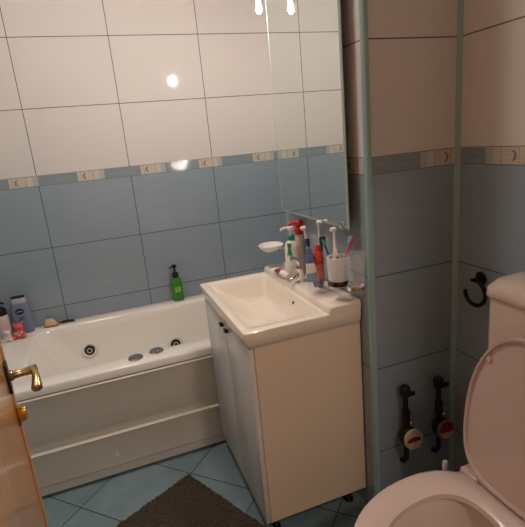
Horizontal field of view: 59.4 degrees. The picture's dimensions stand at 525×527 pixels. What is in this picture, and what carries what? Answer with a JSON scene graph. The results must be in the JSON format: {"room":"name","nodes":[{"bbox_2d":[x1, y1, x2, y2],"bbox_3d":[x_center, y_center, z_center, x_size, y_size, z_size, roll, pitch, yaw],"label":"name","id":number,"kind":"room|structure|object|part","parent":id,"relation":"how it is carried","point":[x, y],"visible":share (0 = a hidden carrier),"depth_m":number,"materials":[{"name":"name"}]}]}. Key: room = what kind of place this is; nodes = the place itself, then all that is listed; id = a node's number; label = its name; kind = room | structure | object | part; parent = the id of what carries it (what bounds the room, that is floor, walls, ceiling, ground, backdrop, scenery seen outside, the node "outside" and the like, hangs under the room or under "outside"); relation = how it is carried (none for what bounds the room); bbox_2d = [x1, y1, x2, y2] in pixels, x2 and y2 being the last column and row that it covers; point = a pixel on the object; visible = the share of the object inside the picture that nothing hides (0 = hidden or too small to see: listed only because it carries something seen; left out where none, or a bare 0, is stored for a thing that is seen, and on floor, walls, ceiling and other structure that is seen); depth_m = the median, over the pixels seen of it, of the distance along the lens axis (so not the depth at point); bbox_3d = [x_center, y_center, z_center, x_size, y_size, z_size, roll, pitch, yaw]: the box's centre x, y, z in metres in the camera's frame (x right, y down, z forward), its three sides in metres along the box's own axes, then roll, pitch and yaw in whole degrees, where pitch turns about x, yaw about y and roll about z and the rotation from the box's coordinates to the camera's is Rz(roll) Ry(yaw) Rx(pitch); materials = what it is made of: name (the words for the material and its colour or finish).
{"room":"bathroom","nodes":[
{"label":"bathroom","id":0,"kind":"room"},
{"bbox_2d":[0,0,287,331],"bbox_3d":[-0.753,-0.545,2.453,2.032,2.600,0.100,-11,16,-18],"label":"wall","id":1,"kind":"structure","parent":0,"point":[138,137],"depth_m":2.42,"materials":[{"name":"tile"}]},
{"bbox_2d":[42,440,366,526],"bbox_3d":[-0.159,1.028,1.564,2.032,0.060,2.820,-11,16,-18],"label":"floor","id":2,"kind":"structure","parent":0,"point":[107,501],"depth_m":1.87,"materials":[{"name":"teal tile"}]},
{"bbox_2d":[0,294,225,496],"bbox_3d":[-0.512,0.550,2.340,1.770,0.512,0.748,-11,16,-18],"label":"bathtub","id":3,"kind":"object","parent":2,"relation":"on","point":[126,389],"visible":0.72,"depth_m":1.99,"materials":[{"name":"white plastic"}]},
{"bbox_2d":[0,302,12,339],"bbox_3d":[-1.297,0.281,2.294,0.060,0.194,0.060,-11,16,-18],"label":"bottle","id":4,"kind":"object","parent":3,"relation":"on","point":[5,325],"visible":0.77,"depth_m":2.28,"materials":[{"name":"plastic"}]},
{"bbox_2d":[2,329,12,342],"bbox_3d":[-1.254,0.355,2.261,0.048,0.062,0.037,-11,16,-18],"label":"toy","id":5,"kind":"object","parent":3,"relation":"on","point":[7,337],"visible":1,"depth_m":2.25,"materials":[{"name":"white plastic"}]},
{"bbox_2d":[12,322,26,339],"bbox_3d":[-1.213,0.333,2.287,0.065,0.084,0.050,-11,16,-18],"label":"toy","id":6,"kind":"object","parent":3,"relation":"on","point":[19,332],"visible":1,"depth_m":2.27,"materials":[{"name":"plastic"}]},
{"bbox_2d":[10,295,34,333],"bbox_3d":[-1.226,0.260,2.343,0.092,0.196,0.047,-11,16,-18],"label":"shampoo bottle","id":7,"kind":"object","parent":3,"relation":"on","point":[20,309],"visible":0.94,"depth_m":2.32,"materials":[{"name":"blue plastic"}]},
{"bbox_2d":[44,318,59,327],"bbox_3d":[-1.109,0.310,2.419,0.078,0.040,0.038,-11,16,-18],"label":"soap","id":8,"kind":"object","parent":3,"relation":"on","point":[50,322],"visible":1,"depth_m":2.40,"materials":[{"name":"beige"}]},
{"bbox_2d":[59,319,74,323],"bbox_3d":[-1.039,0.305,2.447,0.076,0.020,0.020,-14,17,-28],"label":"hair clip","id":9,"kind":"object","parent":3,"relation":"on","point":[67,320],"visible":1,"depth_m":2.45,"materials":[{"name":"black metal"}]},
{"bbox_2d":[85,345,94,354],"bbox_3d":[-0.920,0.462,2.452,0.052,0.052,0.015,-11,16,-18],"label":"jet","id":10,"kind":"object","parent":3,"relation":"attached to","point":[89,349],"depth_m":2.45,"materials":[{"name":"black plastic"}]},
{"bbox_3d":[-0.388,0.646,2.027,1.770,0.447,0.049,-11,16,-18],"label":"panel","id":11,"kind":"part","parent":3,"relation":"part of","materials":[{"name":"white plastic"}]},
{"bbox_2d":[171,340,179,345],"bbox_3d":[-0.491,0.455,2.604,0.052,0.052,0.016,-11,16,-18],"label":"jet","id":12,"kind":"object","parent":3,"relation":"attached to","point":[173,342],"depth_m":2.60,"materials":[{"name":"black plastic"}]},
{"bbox_2d":[169,264,183,301],"bbox_3d":[-0.491,0.108,2.614,0.062,0.212,0.045,-11,16,-18],"label":"pump bottle","id":13,"kind":"object","parent":3,"relation":"on","point":[176,283],"visible":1,"depth_m":2.60,"materials":[{"name":"plastic"}]},
{"bbox_2d":[116,473,265,526],"bbox_3d":[-0.198,1.004,1.507,0.805,0.022,0.524,9,21,42],"label":"bath rug","id":14,"kind":"object","parent":2,"relation":"on","point":[189,502],"visible":1,"depth_m":1.75,"materials":[{"name":"brown fabric"}]},
{"bbox_2d":[205,298,365,526],"bbox_3d":[0.067,0.521,1.823,0.407,0.738,0.577,-11,16,-18],"label":"vanity cabinet","id":15,"kind":"object","parent":2,"relation":"on","point":[291,411],"visible":0.94,"depth_m":1.56,"materials":[{"name":"white laminate"}]},
{"bbox_3d":[-0.152,0.488,1.874,0.016,0.655,0.314,-11,16,-18],"label":"door","id":16,"kind":"part","parent":15,"relation":"part of","materials":[{"name":"white wood"}]},
{"bbox_3d":[-0.051,0.551,1.611,0.016,0.655,0.256,-11,16,-18],"label":"door","id":17,"kind":"part","parent":15,"relation":"part of","materials":[{"name":"white wood"}]},
{"bbox_3d":[0.044,0.913,1.653,0.040,0.078,0.040,-11,16,-18],"label":"leg","id":18,"kind":"part","parent":15,"relation":"part of","materials":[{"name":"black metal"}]},
{"bbox_2d":[200,262,360,348],"bbox_3d":[0.034,0.146,1.715,0.410,0.118,0.595,-11,16,-18],"label":"washbasin","id":19,"kind":"object","parent":15,"relation":"in","point":[261,309],"visible":0.91,"depth_m":1.62,"materials":[{"name":"white ceramic"}]},
{"bbox_2d":[271,267,290,278],"bbox_3d":[0.072,0.034,1.826,0.036,0.026,0.142,-11,16,-18],"label":"toothpaste tube","id":20,"kind":"object","parent":19,"relation":"on","point":[281,272],"visible":0.98,"depth_m":1.80,"materials":[{"name":"white plastic"}]},
{"bbox_2d":[280,226,299,276],"bbox_3d":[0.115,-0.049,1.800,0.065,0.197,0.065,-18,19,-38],"label":"soap pump bottle","id":21,"kind":"object","parent":19,"relation":"on","point":[291,246],"visible":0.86,"depth_m":1.78,"materials":[{"name":"white plastic"}]},
{"bbox_2d":[287,243,292,256],"bbox_3d":[0.105,-0.051,1.774,0.024,0.056,0.003,1,16,22],"label":"print","id":22,"kind":"object","parent":21,"relation":"attached to","point":[289,245],"depth_m":1.77},
{"bbox_2d":[287,219,305,269],"bbox_3d":[0.136,-0.069,1.839,0.061,0.212,0.036,-11,16,-18],"label":"pump bottle","id":23,"kind":"object","parent":19,"relation":"on","point":[299,238],"visible":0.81,"depth_m":1.82,"materials":[{"name":"plastic"}]},
{"bbox_2d":[287,257,306,283],"bbox_3d":[0.124,0.021,1.723,0.084,0.102,0.044,-11,16,-18],"label":"tap","id":24,"kind":"object","parent":19,"relation":"on","point":[300,268],"visible":0.99,"depth_m":1.72,"materials":[{"name":"silver metal"}]},
{"bbox_3d":[0.115,0.057,1.719,0.053,0.034,0.017,-12,17,-24],"label":"spout","id":25,"kind":"part","parent":24,"relation":"part of","materials":[{"name":"silver metal"}]},
{"bbox_3d":[0.128,-0.010,1.717,0.048,0.039,0.024,-11,16,-18],"label":"lever","id":26,"kind":"part","parent":24,"relation":"part of","materials":[{"name":"silver metal"}]},
{"bbox_2d":[300,226,306,246],"bbox_3d":[0.172,-0.033,1.690,0.057,0.215,0.021,3,17,27],"label":"electric toothbrush","id":27,"kind":"object","parent":19,"relation":"on","point":[303,228],"visible":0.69,"depth_m":1.67,"materials":[{"name":"white plastic"}]},
{"bbox_2d":[316,220,323,286],"bbox_3d":[0.204,-0.033,1.621,0.022,0.243,0.026,-11,16,-18],"label":"electric toothbrush","id":28,"kind":"object","parent":19,"relation":"on","point":[318,222],"visible":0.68,"depth_m":1.59,"materials":[{"name":"white plastic"}]},
{"bbox_3d":[0.185,0.049,1.588,0.066,0.108,0.066,-11,16,-18],"label":"glass tumbler","id":29,"kind":"object","parent":19,"relation":"on","visible":0},
{"bbox_2d":[305,247,317,282],"bbox_3d":[0.166,0.005,1.575,0.041,0.124,0.028,-11,16,-18],"label":"tube","id":30,"kind":"object","parent":29,"relation":"in","point":[311,272],"visible":1,"depth_m":1.57,"materials":[{"name":"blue plastic"}]},
{"bbox_2d":[305,262,315,273],"bbox_3d":[0.166,0.013,1.576,0.035,0.039,0.027,-11,16,-18],"label":"print","id":31,"kind":"object","parent":30,"relation":"attached to","point":[310,266],"depth_m":1.57,"materials":[{"name":"white plastic"}]},
{"bbox_2d":[305,238,317,287],"bbox_3d":[0.172,-0.003,1.612,0.020,0.173,0.060,-13,17,-27],"label":"toothbrush","id":32,"kind":"object","parent":29,"relation":"in","point":[307,241],"visible":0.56,"depth_m":1.61,"materials":[{"name":"blue plastic"}]},
{"bbox_2d":[314,244,324,281],"bbox_3d":[0.192,-0.001,1.577,0.028,0.130,0.028,9,21,43],"label":"tube","id":33,"kind":"object","parent":29,"relation":"in","point":[318,257],"visible":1,"depth_m":1.57,"materials":[{"name":"red plastic"}]},
{"bbox_2d":[315,261,323,271],"bbox_3d":[0.193,0.008,1.579,0.032,0.039,0.026,-11,16,-18],"label":"print","id":34,"kind":"object","parent":33,"relation":"attached to","point":[319,266],"depth_m":1.57,"materials":[{"name":"red plastic"}]},
{"bbox_2d":[318,236,325,287],"bbox_3d":[0.204,-0.004,1.590,0.022,0.180,0.042,9,21,43],"label":"toothbrush","id":35,"kind":"object","parent":29,"relation":"in","point":[320,283],"visible":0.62,"depth_m":1.58,"materials":[{"name":"blue plastic"}]},
{"bbox_3d":[0.325,0.861,1.748,0.040,0.078,0.040,-11,16,-18],"label":"leg","id":36,"kind":"part","parent":15,"relation":"part of","materials":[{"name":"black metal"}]},
{"bbox_2d":[354,271,524,526],"bbox_3d":[0.525,0.551,1.100,0.677,0.977,0.382,-11,16,-18],"label":"toilet","id":37,"kind":"object","parent":2,"relation":"on","point":[487,491],"visible":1,"depth_m":1.16,"materials":[{"name":"white ceramic"}]},
{"bbox_3d":[0.424,0.642,1.083,0.446,0.024,0.382,-11,16,-18],"label":"seat","id":38,"kind":"part","parent":37,"relation":"part of","materials":[{"name":"white plastic"}]},
{"bbox_3d":[0.517,0.835,1.165,0.592,0.400,0.366,-11,16,-18],"label":"bowl","id":39,"kind":"part","parent":37,"relation":"part of","materials":[{"name":"white ceramic"}]},
{"bbox_3d":[0.605,0.382,1.090,0.066,0.426,0.306,-11,16,-18],"label":"lid","id":40,"kind":"part","parent":37,"relation":"part of","materials":[{"name":"white plastic"}]},
{"bbox_3d":[0.606,0.590,1.140,0.018,0.018,0.270,-11,16,-18],"label":"hinge rod","id":41,"kind":"part","parent":37,"relation":"part of","materials":[{"name":"white plastic"}]},
{"bbox_3d":[0.713,0.077,1.054,0.191,0.058,0.352,-11,16,-18],"label":"cistern lid","id":42,"kind":"part","parent":37,"relation":"part of","materials":[{"name":"white ceramic"}]},
{"bbox_2d":[442,460,448,470],"bbox_3d":[0.596,0.778,1.505,0.084,0.315,0.084,-11,16,-18],"label":"toilet brush","id":43,"kind":"object","parent":2,"relation":"on","point":[445,465],"visible":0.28,"depth_m":1.46,"materials":[{"name":"white plastic"}]},
{"bbox_2d":[285,0,456,503],"bbox_3d":[0.387,-0.440,1.682,0.428,2.600,0.643,-11,16,-18],"label":"wall","id":44,"kind":"structure","parent":0,"point":[412,44],"depth_m":1.43,"materials":[{"name":"tile"}]},
{"bbox_2d":[258,241,284,251],"bbox_3d":[0.053,-0.066,1.971,0.143,0.040,0.108,-11,16,-18],"label":"soap dish","id":45,"kind":"object","parent":44,"relation":"attached to","point":[273,246],"visible":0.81,"depth_m":1.97,"materials":[{"name":"white ceramic"}]},
{"bbox_2d":[265,0,349,229],"bbox_3d":[0.147,-0.598,1.561,0.040,0.909,0.538,-11,16,-18],"label":"wall mirror","id":46,"kind":"object","parent":44,"relation":"attached to","point":[305,38],"visible":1,"depth_m":1.53,"materials":[{"name":"clear glass"}]},
{"bbox_2d":[255,0,260,13],"bbox_3d":[0.019,-1.003,1.611,0.108,0.234,0.060,-11,16,-18],"label":"lamp","id":47,"kind":"object","parent":46,"relation":"attached to","point":[258,6],"visible":1,"depth_m":1.62,"materials":[{"name":"white"}]},
{"bbox_3d":[-0.013,-0.900,1.623,0.018,0.034,0.018,-11,16,-18],"label":"bulb","id":48,"kind":"part","parent":47,"relation":"part of","materials":[{"name":"white glass"}]},
{"bbox_2d":[327,276,365,291],"bbox_3d":[0.277,0.066,1.481,0.085,0.038,0.141,-18,20,-38],"label":"cup holder","id":49,"kind":"object","parent":44,"relation":"attached to","point":[359,281],"visible":0.89,"depth_m":1.47,"materials":[{"name":"silver metal"}]},
{"bbox_2d":[326,253,347,287],"bbox_3d":[0.243,0.023,1.492,0.068,0.098,0.068,-11,16,-18],"label":"cup","id":50,"kind":"object","parent":49,"relation":"in","point":[337,269],"visible":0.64,"depth_m":1.47,"materials":[{"name":"white ceramic"}]},
{"bbox_2d":[321,239,330,258],"bbox_3d":[0.221,-0.010,1.505,0.018,0.136,0.079,-14,17,-28],"label":"toothbrush","id":51,"kind":"object","parent":50,"relation":"in","point":[322,240],"visible":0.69,"depth_m":1.51,"materials":[{"name":"green plastic"}]},
{"bbox_2d":[329,227,336,258],"bbox_3d":[0.236,-0.030,1.497,0.022,0.174,0.056,-6,15,-1],"label":"electric toothbrush","id":52,"kind":"object","parent":50,"relation":"in","point":[332,229],"visible":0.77,"depth_m":1.49,"materials":[{"name":"white plastic"}]},
{"bbox_3d":[0.235,-0.025,1.495,0.019,0.167,0.051,-6,15,-2],"label":"handle","id":53,"kind":"part","parent":52,"relation":"part of","materials":[{"name":"white plastic"}]},
{"bbox_2d":[343,236,354,257],"bbox_3d":[0.259,-0.013,1.469,0.075,0.153,0.014,1,16,21],"label":"toothbrush","id":54,"kind":"object","parent":50,"relation":"in","point":[350,240],"visible":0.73,"depth_m":1.44,"materials":[{"name":"pink plastic"}]},
{"bbox_3d":[0.306,0.062,1.485,0.021,0.038,0.038,-11,16,-18],"label":"wall plate","id":55,"kind":"part","parent":49,"relation":"part of","materials":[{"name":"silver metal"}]},
{"bbox_2d":[358,0,380,496],"bbox_3d":[0.302,-0.335,1.326,0.016,2.600,0.016,-11,16,-18],"label":"trim","id":56,"kind":"structure","parent":44,"relation":"attached to","point":[363,12],"depth_m":1.39,"materials":[{"name":"grey metal"}]},
{"bbox_2d":[399,384,422,462],"bbox_3d":[0.498,0.561,1.573,0.072,0.318,0.074,-11,16,-18],"label":"meter","id":57,"kind":"object","parent":44,"relation":"attached to","point":[411,437],"visible":1,"depth_m":1.55,"materials":[{"name":"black metal"}]},
{"bbox_3d":[0.485,0.429,1.513,0.036,0.014,0.012,-11,16,-18],"label":"valve handle","id":58,"kind":"part","parent":57,"relation":"part of","materials":[{"name":"black plastic"}]},
{"bbox_2d":[431,375,454,452],"bbox_3d":[0.626,0.544,1.618,0.072,0.320,0.074,-11,16,-18],"label":"meter","id":59,"kind":"object","parent":44,"relation":"attached to","point":[444,428],"visible":1,"depth_m":1.60,"materials":[{"name":"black metal"}]},
{"bbox_3d":[0.613,0.411,1.558,0.036,0.014,0.012,-11,16,-18],"label":"valve handle","id":60,"kind":"part","parent":59,"relation":"part of","materials":[{"name":"black plastic"}]},
{"bbox_2d":[448,0,463,470],"bbox_3d":[0.602,-0.388,1.418,0.014,2.600,0.014,-11,16,-18],"label":"trim","id":61,"kind":"structure","parent":44,"relation":"attached to","point":[460,3],"depth_m":1.48,"materials":[{"name":"grey metal"}]},
{"bbox_2d":[453,0,524,471],"bbox_3d":[0.866,-0.266,0.883,0.100,2.600,1.225,-11,16,-18],"label":"wall","id":62,"kind":"structure","parent":0,"point":[492,162],"depth_m":1.33,"materials":[{"name":"tile"}]},
{"bbox_2d":[463,272,486,307],"bbox_3d":[0.671,0.081,1.431,0.038,0.108,0.092,-11,16,-18],"label":"ring","id":63,"kind":"object","parent":62,"relation":"attached to","point":[480,278],"visible":1,"depth_m":1.42,"materials":[{"name":"metal"}]},
{"bbox_3d":[0.170,0.030,0.042,1.832,2.600,0.250,-11,16,-18],"label":"wall","id":64,"kind":"structure","parent":0,"visible":0},
{"bbox_2d":[0,340,48,526],"bbox_3d":[-0.311,0.226,0.552,0.100,2.018,0.876,-13,17,-27],"label":"room door","id":65,"kind":"structure","parent":64,"relation":"in","point":[21,502],"depth_m":0.79,"materials":[{"name":"orange wood"}]},
{"bbox_3d":[-0.504,0.226,0.913,0.006,0.064,0.032,-13,17,-27],"label":"handle plate","id":66,"kind":"part","parent":65,"relation":"part of","materials":[{"name":"gold metal"}]},
{"bbox_3d":[-0.504,0.312,0.949,0.004,0.048,0.012,-13,17,-27],"label":"lock plate","id":67,"kind":"part","parent":65,"relation":"part of","materials":[{"name":"gold metal"}]},
{"bbox_3d":[-0.495,0.311,0.951,0.017,0.034,0.020,-11,16,-18],"label":"lock knob","id":68,"kind":"part","parent":65,"relation":"part of","materials":[{"name":"gold metal"}]},
{"bbox_3d":[-0.450,0.228,0.910,0.021,0.035,0.062,-13,17,-27],"label":"lever","id":69,"kind":"part","parent":65,"relation":"part of","materials":[{"name":"gold metal"}]}
]}

